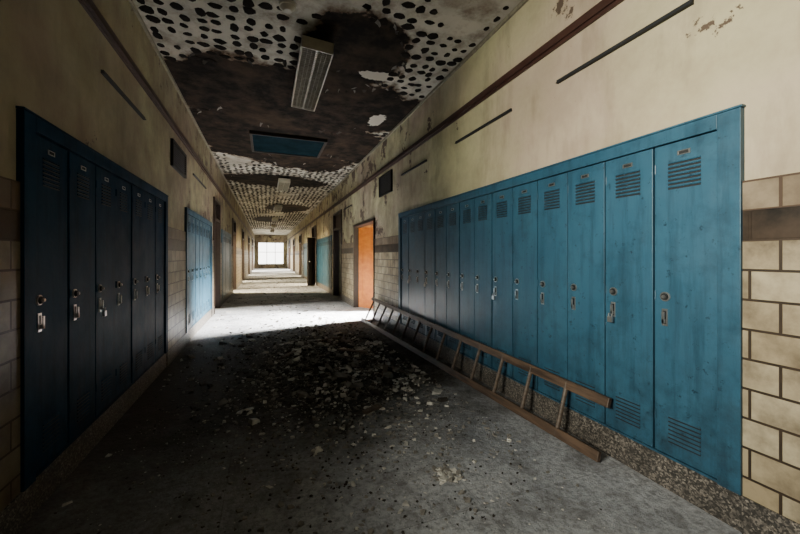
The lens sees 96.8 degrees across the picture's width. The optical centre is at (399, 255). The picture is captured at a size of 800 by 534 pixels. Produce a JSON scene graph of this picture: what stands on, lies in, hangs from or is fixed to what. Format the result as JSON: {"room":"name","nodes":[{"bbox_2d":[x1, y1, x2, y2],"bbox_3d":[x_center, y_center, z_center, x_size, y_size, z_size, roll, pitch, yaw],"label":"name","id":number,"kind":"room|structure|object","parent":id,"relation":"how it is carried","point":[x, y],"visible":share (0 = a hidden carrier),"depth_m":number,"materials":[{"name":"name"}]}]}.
{"room":"school corridor","nodes":[
{"label":"school corridor","id":0,"kind":"room"},
{"bbox_2d":[0,0,254,252],"bbox_3d":[-7.349,-0.439,15.931,0.400,3.350,41.000,0,0,-21],"label":"wall","id":1,"kind":"structure","parent":0,"point":[53,55],"depth_m":2.44,"materials":[{"name":"beige paint"}]},
{"bbox_2d":[101,69,145,119],"bbox_3d":[-2.176,-1.254,2.829,0.026,0.024,0.890,0,0,-21],"label":"strip","id":2,"kind":"object","parent":1,"relation":"attached to","point":[103,72],"visible":1,"depth_m":2.71,"materials":[{"name":"black metal"}]},
{"bbox_2d":[0,267,254,533],"bbox_3d":[-7.152,1.151,16.006,0.022,0.170,41.000,0,0,-21],"label":"baseboard","id":3,"kind":"structure","parent":1,"relation":"attached to","point":[11,515],"depth_m":1.57,"materials":[{"name":"stone"}]},
{"bbox_2d":[0,176,254,511],"bbox_3d":[-7.155,0.366,16.004,0.015,1.400,41.000,0,0,-21],"label":"tile wainscot","id":4,"kind":"structure","parent":1,"relation":"attached to","point":[9,188],"depth_m":1.56,"materials":[{"name":"beige tile"}]},
{"bbox_2d":[78,0,254,239],"bbox_3d":[-7.148,-1.564,16.007,0.030,0.080,41.000,0,0,-21],"label":"trim","id":5,"kind":"structure","parent":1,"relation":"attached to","point":[89,6],"depth_m":3.05,"materials":[{"name":"brown wood"}]},
{"bbox_2d":[170,138,186,178],"bbox_3d":[-2.813,-1.224,4.523,0.030,0.320,0.750,0,0,-21],"label":"air vent","id":6,"kind":"object","parent":1,"relation":"in","point":[178,158],"visible":1,"depth_m":4.45,"materials":[{"name":"metal"}]},
{"bbox_2d":[128,0,254,234],"bbox_3d":[-7.153,-2.096,16.005,0.020,0.035,41.000,0,0,-21],"label":"trim","id":7,"kind":"structure","parent":1,"relation":"attached to","point":[131,2],"depth_m":4.09,"materials":[{"name":"beige wood"}]},
{"bbox_2d":[193,173,206,188],"bbox_3d":[-3.372,-1.254,5.996,0.026,0.024,1.200,0,0,-21],"label":"strip","id":8,"kind":"object","parent":1,"relation":"attached to","point":[194,175],"visible":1,"depth_m":5.92,"materials":[{"name":"black metal"}]},
{"bbox_2d":[213,197,220,313],"bbox_3d":[-4.208,-0.014,8.005,0.180,2.498,1.048,0,0,-21],"label":"trim","id":9,"kind":"structure","parent":1,"relation":"attached to","point":[216,204],"depth_m":8.46,"materials":[{"name":"brown wood"}]},
{"bbox_2d":[232,218,235,289],"bbox_3d":[-5.859,-0.014,12.379,0.180,2.498,1.298,0,0,-21],"label":"trim","id":10,"kind":"structure","parent":1,"relation":"attached to","point":[233,220],"depth_m":12.95,"materials":[{"name":"brown wood"}]},
{"bbox_2d":[242,229,243,282],"bbox_3d":[-7.660,-0.014,17.150,0.180,2.498,1.498,0,0,-21],"label":"trim","id":11,"kind":"structure","parent":1,"relation":"attached to","point":[242,229],"depth_m":16.48,"materials":[{"name":"brown wood"}]},
{"bbox_2d":[248,236,249,275],"bbox_3d":[-9.867,-0.014,22.997,0.180,2.498,1.998,0,0,-21],"label":"trim","id":12,"kind":"structure","parent":1,"relation":"attached to","point":[248,236],"depth_m":22.12,"materials":[{"name":"brown wood"}]},
{"bbox_2d":[252,238,252,269],"bbox_3d":[-12.162,-0.114,29.078,0.180,2.698,2.998,0,0,-21],"label":"trim","id":13,"kind":"structure","parent":1,"relation":"attached to","point":[252,238],"depth_m":30.44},
{"bbox_2d":[255,235,286,267],"bbox_3d":[-13.028,-0.439,35.860,3.850,3.350,0.300,0,0,-21],"label":"wall","id":14,"kind":"structure","parent":0,"point":[258,238],"depth_m":35.73,"materials":[{"name":"beige paint"}]},
{"bbox_2d":[258,242,283,263],"bbox_3d":[-13.021,-0.264,35.841,2.450,2.200,0.060,0,0,-21],"label":"window","id":15,"kind":"structure","parent":14,"relation":"in","point":[258,242],"depth_m":35.63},
{"bbox_2d":[133,0,521,234],"bbox_3d":[-5.736,-2.214,16.540,3.850,0.200,41.600,0,0,-21],"label":"ceiling","id":16,"kind":"structure","parent":0,"point":[365,52],"depth_m":4.18,"materials":[{"name":"paint"}]},
{"bbox_2d":[274,204,281,210],"bbox_3d":[-5.096,-2.031,14.804,0.300,0.165,1.300,0,0,-21],"label":"fluorescent ceiling light","id":17,"kind":"object","parent":16,"relation":"hanging from","point":[277,207],"visible":1,"depth_m":14.30,"materials":[{"name":"metal"}]},
{"bbox_2d":[277,178,289,190],"bbox_3d":[-3.295,-2.031,10.033,0.300,0.165,1.300,0,0,-21],"label":"fluorescent ceiling light","id":18,"kind":"object","parent":16,"relation":"hanging from","point":[283,183],"visible":1,"depth_m":9.70,"materials":[{"name":"metal"}]},
{"bbox_2d":[279,0,295,13],"bbox_3d":[-0.943,-2.084,2.979,0.140,0.060,0.140,0,0,-21],"label":"smoke detector","id":19,"kind":"object","parent":16,"relation":"attached to","point":[287,6],"visible":1,"depth_m":2.95,"materials":[{"name":"plastic"}]},
{"bbox_2d":[249,130,327,157],"bbox_3d":[-2.116,-2.084,6.710,1.300,0.059,1.130,0,0,-21],"label":"access hatch","id":20,"kind":"object","parent":16,"relation":"in","point":[261,142],"depth_m":6.60,"materials":[{"name":"blue metal"}]},
{"bbox_2d":[189,9,407,187],"bbox_3d":[-2.122,-2.086,6.854,2.908,0.055,8.509,0,0,-21],"label":"flakes","id":21,"kind":"object","parent":16,"relation":"attached to","point":[377,22],"depth_m":4.30,"materials":[{"name":"white paint"}]},
{"bbox_2d":[291,35,333,111],"bbox_3d":[-1.029,-2.024,4.032,0.307,0.180,1.430,0,0,-21],"label":"fluorescent ceiling light","id":22,"kind":"object","parent":16,"relation":"hanging from","point":[315,57],"visible":1,"depth_m":3.75,"materials":[{"name":"metal"}]},
{"bbox_2d":[136,0,508,229],"bbox_3d":[-4.904,-2.110,14.328,3.071,0.006,29.841,0,0,-21],"label":"ceiling tiles","id":23,"kind":"object","parent":16,"relation":"attached to","point":[247,4],"depth_m":3.62,"materials":[{"name":"white tile"}]},
{"bbox_2d":[19,268,741,533],"bbox_3d":[-5.712,1.336,16.549,11.000,0.200,43.000,0,0,-21],"label":"floor","id":24,"kind":"structure","parent":0,"point":[629,495],"depth_m":2.12,"materials":[{"name":"concrete"}]},
{"bbox_2d":[15,106,168,526],"bbox_3d":[-2.306,0.281,2.721,0.387,1.910,2.532,0,0,-21],"label":"lockers","id":25,"kind":"object","parent":24,"relation":"on","point":[94,233],"visible":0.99,"depth_m":2.11,"materials":[{"name":"metal"}]},
{"bbox_2d":[184,207,211,344],"bbox_3d":[-3.544,0.281,6.005,0.391,1.910,2.512,0,0,-21],"label":"lockers","id":26,"kind":"object","parent":24,"relation":"on","point":[198,229],"visible":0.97,"depth_m":5.75,"materials":[{"name":"blue metal"}]},
{"bbox_2d":[221,229,230,303],"bbox_3d":[-5.064,0.281,10.006,0.372,1.910,2.512,0,0,-21],"label":"lockers","id":27,"kind":"object","parent":24,"relation":"on","point":[225,236],"visible":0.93,"depth_m":9.97,"materials":[{"name":"metal"}]},
{"bbox_2d":[303,243,306,279],"bbox_3d":[-4.659,0.281,18.443,0.372,1.910,3.412,0,0,-21],"label":"lockers","id":28,"kind":"object","parent":24,"relation":"on","point":[305,244],"visible":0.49,"depth_m":19.05,"materials":[{"name":"white metal"}]},
{"bbox_2d":[317,235,331,293],"bbox_3d":[-2.664,0.281,13.157,0.372,1.910,3.512,0,0,-21],"label":"lockers","id":29,"kind":"object","parent":24,"relation":"on","point":[324,245],"visible":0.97,"depth_m":12.77,"materials":[{"name":"teal metal"}]},
{"bbox_2d":[54,276,636,533],"bbox_3d":[-4.103,1.206,11.763,2.590,0.060,23.114,0,0,-21],"label":"debris","id":30,"kind":"object","parent":24,"relation":"on","point":[342,377],"visible":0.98,"depth_m":3.20,"materials":[{"name":"grey stone"}]},
{"bbox_2d":[361,297,611,461],"bbox_3d":[0.273,1.008,4.437,0.241,0.449,4.993,0,0,-21],"label":"wooden ladder","id":31,"kind":"object","parent":24,"relation":"on","point":[589,451],"visible":1,"depth_m":2.98,"materials":[{"name":"brown wood"}]},
{"bbox_2d":[398,104,745,532],"bbox_3d":[0.905,0.281,3.676,0.391,1.910,4.372,0,0,-21],"label":"lockers","id":32,"kind":"object","parent":24,"relation":"on","point":[615,271],"visible":0.86,"depth_m":2.14,"materials":[{"name":"blue metal"}]},
{"bbox_2d":[287,0,799,294],"bbox_3d":[-4.122,-0.439,17.149,0.400,3.350,41.000,0,0,-21],"label":"wall","id":33,"kind":"structure","parent":0,"point":[711,56],"depth_m":2.36,"materials":[{"name":"beige paint"}]},
{"bbox_2d":[288,239,290,268],"bbox_3d":[-9.903,-0.114,32.069,0.180,2.698,2.998,0,0,-21],"label":"trim","id":34,"kind":"structure","parent":33,"relation":"attached to","point":[289,241],"depth_m":33.39,"materials":[{"name":"beige wood"}]},
{"bbox_2d":[293,238,294,271],"bbox_3d":[-7.961,-0.039,26.923,0.180,2.548,1.998,0,0,-21],"label":"trim","id":35,"kind":"structure","parent":33,"relation":"attached to","point":[294,238],"depth_m":27.79,"materials":[{"name":"brown wood"}]},
{"bbox_2d":[299,234,301,274],"bbox_3d":[-6.089,-0.039,21.965,0.180,2.548,1.398,0,0,-21],"label":"trim","id":36,"kind":"structure","parent":33,"relation":"attached to","point":[300,235],"depth_m":22.54,"materials":[{"name":"brown wood"}]},
{"bbox_2d":[307,237,314,285],"bbox_3d":[-3.705,0.231,14.827,0.045,1.990,0.495,0,0,23],"label":"door leaf","id":37,"kind":"structure","parent":33,"relation":"in","point":[310,241],"depth_m":14.75,"materials":[{"name":"brown wood"}]},
{"bbox_2d":[312,225,316,282],"bbox_3d":[-3.723,-0.039,15.697,0.180,2.548,1.398,0,0,-21],"label":"trim","id":38,"kind":"structure","parent":33,"relation":"attached to","point":[314,228],"depth_m":16.28,"materials":[{"name":"brown wood"}]},
{"bbox_2d":[333,209,341,294],"bbox_3d":[-1.798,-0.039,10.598,0.180,2.548,1.298,0,0,-21],"label":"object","id":39,"kind":"structure","parent":33,"relation":"attached to","point":[337,217],"depth_m":11.14,"materials":[{"name":"brown wood"}]},
{"bbox_2d":[353,218,374,314],"bbox_3d":[-0.737,0.246,7.786,0.180,1.978,1.748,0,0,-21],"label":"trim","id":40,"kind":"structure","parent":33,"relation":"attached to","point":[356,227],"depth_m":8.54,"materials":[{"name":"brown wood"}]},
{"bbox_2d":[359,227,372,308],"bbox_3d":[-0.596,0.276,8.262,0.937,1.900,0.045,0,0,36],"label":"door leaf","id":41,"kind":"structure","parent":33,"relation":"in","point":[365,234],"depth_m":8.39,"materials":[{"name":"orange wood"}]},
{"bbox_2d":[379,169,392,197],"bbox_3d":[-0.262,-1.279,6.314,0.030,0.370,0.700,0,0,-21],"label":"air vent","id":42,"kind":"object","parent":33,"relation":"in","point":[386,180],"visible":1,"depth_m":6.26,"materials":[{"name":"metal"}]},
{"bbox_2d":[401,159,426,175],"bbox_3d":[0.185,-1.269,5.136,0.026,0.024,0.920,0,0,-21],"label":"strip","id":43,"kind":"object","parent":33,"relation":"attached to","point":[424,161],"visible":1,"depth_m":5.07,"materials":[{"name":"black metal"}]},
{"bbox_2d":[302,0,528,220],"bbox_3d":[-4.318,-2.096,17.075,0.020,0.035,41.000,0,0,-21],"label":"trim","id":44,"kind":"structure","parent":33,"relation":"attached to","point":[522,3],"depth_m":3.98,"materials":[{"name":"beige wood"}]},
{"bbox_2d":[287,0,623,240],"bbox_3d":[-4.323,-1.564,17.073,0.030,0.080,41.000,0,0,-21],"label":"trim","id":45,"kind":"structure","parent":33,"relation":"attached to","point":[603,7],"depth_m":3.05,"materials":[{"name":"brown wood"}]},
{"bbox_2d":[455,108,511,143],"bbox_3d":[0.792,-1.269,3.527,0.026,0.024,0.960,0,0,-21],"label":"strip","id":46,"kind":"object","parent":33,"relation":"attached to","point":[510,109],"visible":1,"depth_m":3.43,"materials":[{"name":"black metal"}]},
{"bbox_2d":[287,267,799,533],"bbox_3d":[-4.319,1.151,17.075,0.022,0.170,41.000,0,0,-21],"label":"baseboard","id":47,"kind":"structure","parent":33,"relation":"attached to","point":[757,518],"depth_m":1.53,"materials":[{"name":"stone"}]},
{"bbox_2d":[287,172,799,523],"bbox_3d":[-4.316,0.366,17.076,0.015,1.400,41.000,0,0,-21],"label":"tile wainscot","id":48,"kind":"structure","parent":33,"relation":"attached to","point":[771,205],"depth_m":1.50,"materials":[{"name":"beige tile"}]},
{"bbox_2d":[556,0,693,83],"bbox_3d":[1.301,-1.269,2.180,0.026,0.024,0.880,0,0,-21],"label":"strip","id":49,"kind":"object","parent":33,"relation":"attached to","point":[689,3],"visible":1,"depth_m":2.06,"materials":[{"name":"black metal"}]}
]}

